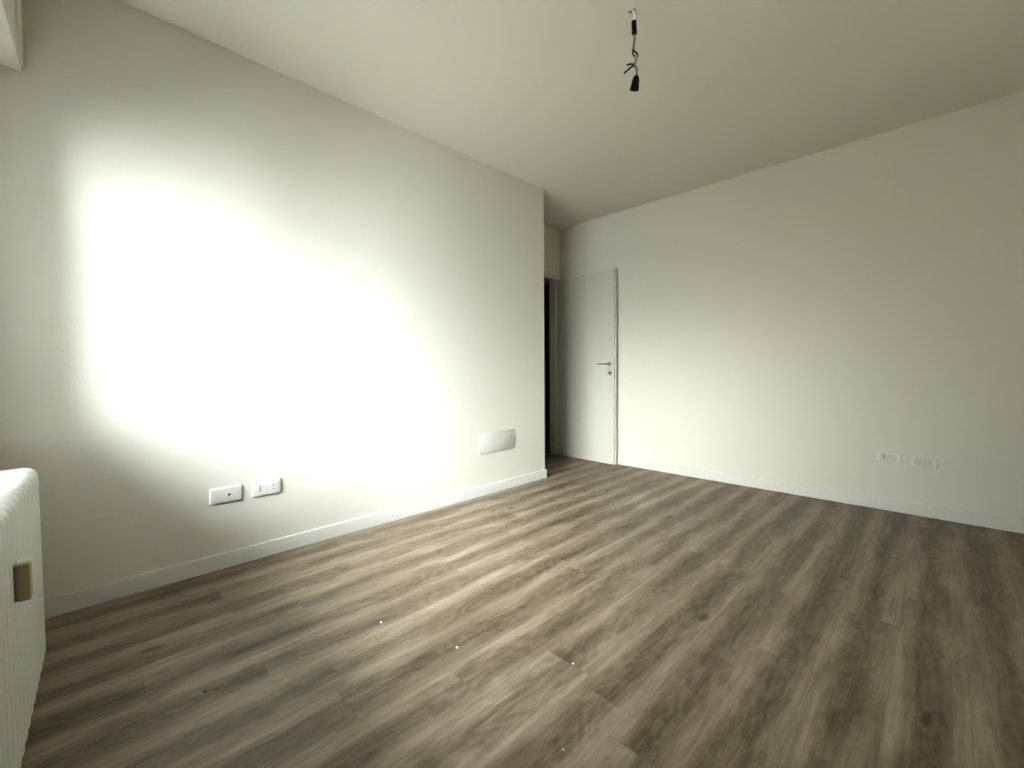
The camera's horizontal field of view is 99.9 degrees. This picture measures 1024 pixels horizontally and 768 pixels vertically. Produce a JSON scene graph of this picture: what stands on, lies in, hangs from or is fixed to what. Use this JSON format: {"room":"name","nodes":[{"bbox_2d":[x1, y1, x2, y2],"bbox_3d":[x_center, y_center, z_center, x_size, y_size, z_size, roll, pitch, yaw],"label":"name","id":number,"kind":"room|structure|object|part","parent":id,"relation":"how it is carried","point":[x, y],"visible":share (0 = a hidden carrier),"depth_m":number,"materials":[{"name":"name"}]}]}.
{"room":"empty room","nodes":[
{"label":"empty room","id":0,"kind":"room"},
{"bbox_2d":[0,0,544,598],"bbox_3d":[-1.336,-0.404,2.889,0.712,2.689,3.920,2,3,45],"label":"wall","id":1,"kind":"structure","parent":0,"point":[219,267],"depth_m":2.23,"materials":[{"name":"grey paint"}]},
{"bbox_2d":[209,484,241,504],"bbox_3d":[-1.492,0.578,2.246,0.014,0.084,0.146,2,3,45],"label":"socket","id":2,"kind":"object","parent":1,"relation":"attached to","point":[231,493],"visible":1,"depth_m":2.24,"materials":[{"name":"white plastic"}]},
{"bbox_2d":[251,478,280,497],"bbox_3d":[-1.358,0.574,2.382,0.012,0.084,0.146,2,3,45],"label":"power socket","id":3,"kind":"object","parent":1,"relation":"attached to","point":[270,486],"visible":1,"depth_m":2.38,"materials":[{"name":"white plastic"}]},
{"bbox_2d":[44,469,546,618],"bbox_3d":[-1.082,0.890,3.090,0.613,0.082,3.378,2,3,45],"label":"baseboard","id":4,"kind":"structure","parent":1,"relation":"attached to","point":[57,605],"depth_m":2.32,"materials":[{"name":"grey paint"}]},
{"bbox_2d":[479,429,514,454],"bbox_3d":[-0.123,0.481,3.619,0.008,0.170,0.406,2,3,45],"label":"junction box cover","id":5,"kind":"object","parent":1,"relation":"attached to","point":[489,442],"visible":1,"depth_m":3.61,"materials":[{"name":"grey plastic"}]},
{"bbox_2d":[21,421,1023,767],"bbox_3d":[-0.275,0.936,4.309,7.760,0.100,7.550,2,3,45],"label":"floor","id":6,"kind":"structure","parent":0,"point":[701,623],"depth_m":1.60,"materials":[{"name":"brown wood"}]},
{"bbox_2d":[544,284,549,420],"bbox_3d":[-1.451,-0.489,5.426,4.262,2.689,7.550,2,3,45],"label":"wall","id":7,"kind":"structure","parent":0,"point":[546,287],"depth_m":8.48,"materials":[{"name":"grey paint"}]},
{"bbox_2d":[544,224,558,454],"bbox_3d":[0.185,-0.480,4.843,0.100,2.689,0.996,2,3,45],"label":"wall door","id":8,"kind":"structure","parent":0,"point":[551,234],"depth_m":5.04,"materials":[{"name":"grey paint"}]},
{"bbox_2d":[544,271,559,454],"bbox_3d":[0.206,-0.215,4.868,0.114,2.158,0.940,2,3,45],"label":"door frame","id":9,"kind":"structure","parent":8,"relation":"in","point":[550,276],"depth_m":5.16,"materials":[{"name":"grey paint"}]},
{"bbox_2d":[557,268,616,464],"bbox_3d":[0.799,-0.186,4.834,0.094,2.082,0.815,-2,3,-43],"label":"door","id":10,"kind":"structure","parent":9,"relation":"attached to","point":[587,303],"depth_m":4.80,"materials":[{"name":"grey paint"}]},
{"bbox_3d":[0.988,-0.218,4.606,0.057,0.048,0.149,-2,3,-43],"label":"handle","id":11,"kind":"part","parent":10,"relation":"part of","materials":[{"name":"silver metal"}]},
{"bbox_2d":[118,0,1023,284],"bbox_3d":[-0.293,-1.861,4.214,7.760,0.120,7.550,2,3,45],"label":"ceiling","id":12,"kind":"structure","parent":0,"point":[538,93],"depth_m":2.40,"materials":[{"name":"white paint"}]},
{"bbox_2d":[624,9,638,91],"bbox_3d":[0.563,-1.555,2.005,0.054,0.363,0.076,2,3,45],"label":"holder","id":13,"kind":"object","parent":12,"relation":"hanging from","point":[634,87],"visible":1,"depth_m":2.00,"materials":[{"name":"black plastic"}]},
{"bbox_2d":[630,75,638,91],"bbox_3d":[0.577,-1.407,2.019,0.048,0.066,0.044,2,3,45],"label":"socket","id":14,"kind":"object","parent":13,"relation":"attached to","point":[634,87],"depth_m":2.00,"materials":[{"name":"black plastic"}]},
{"bbox_2d":[559,91,1023,519],"bbox_3d":[1.955,-0.458,3.849,4.010,2.689,0.100,2,3,45],"label":"wall","id":15,"kind":"structure","parent":0,"point":[796,321],"depth_m":3.24,"materials":[{"name":"grey paint"}]},
{"bbox_2d":[616,456,1023,533],"bbox_3d":[1.928,0.844,3.849,3.796,0.082,0.013,2,3,45],"label":"baseboard","id":16,"kind":"structure","parent":15,"relation":"attached to","point":[965,517],"depth_m":3.24,"materials":[{"name":"grey paint"}]},
{"bbox_2d":[875,450,901,463],"bbox_3d":[2.689,0.524,3.074,0.146,0.082,0.015,2,3,45],"label":"power socket","id":17,"kind":"object","parent":15,"relation":"attached to","point":[880,456],"visible":1,"depth_m":3.07,"materials":[{"name":"white plastic"}]},
{"bbox_2d":[909,455,937,468],"bbox_3d":[2.818,0.534,2.947,0.144,0.082,0.013,2,3,45],"label":"power socket","id":18,"kind":"object","parent":15,"relation":"attached to","point":[929,462],"visible":1,"depth_m":2.94,"materials":[{"name":"white plastic"}]},
{"bbox_3d":[-1.054,-0.322,0.411,0.200,2.689,3.318,-2,3,-43],"label":"wall window","id":19,"kind":"structure","parent":0,"visible":0},
{"bbox_2d":[0,0,23,70],"bbox_3d":[-1.233,-1.452,0.826,0.173,0.451,2.296,-2,3,-43],"label":"box","id":20,"kind":"object","parent":19,"relation":"attached to","point":[11,34],"visible":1,"depth_m":1.61,"materials":[{"name":"grey paint"}]},
{"bbox_3d":[-1.135,-1.448,0.841,0.004,0.407,2.083,-2,3,-43],"label":"access panel","id":21,"kind":"part","parent":20,"relation":"part of","materials":[{"name":"white plastic"}]},
{"bbox_3d":[-1.910,-1.484,1.661,0.007,0.435,0.151,-2,3,-43],"label":"panel","id":22,"kind":"part","parent":20,"relation":"part of","materials":[{"name":"grey paint"}]},
{"bbox_2d":[0,468,45,767],"bbox_3d":[-1.140,0.597,0.858,0.234,0.631,1.390,-2,3,-43],"label":"radiator","id":23,"kind":"object","parent":19,"relation":"attached to","point":[22,618],"visible":1,"depth_m":1.02,"materials":[{"name":"white metal"}]},
{"bbox_3d":[-1.159,0.462,1.003,0.011,0.083,0.037,-2,3,-43],"label":"plate","id":24,"kind":"part","parent":23,"relation":"part of","materials":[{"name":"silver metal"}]}
]}

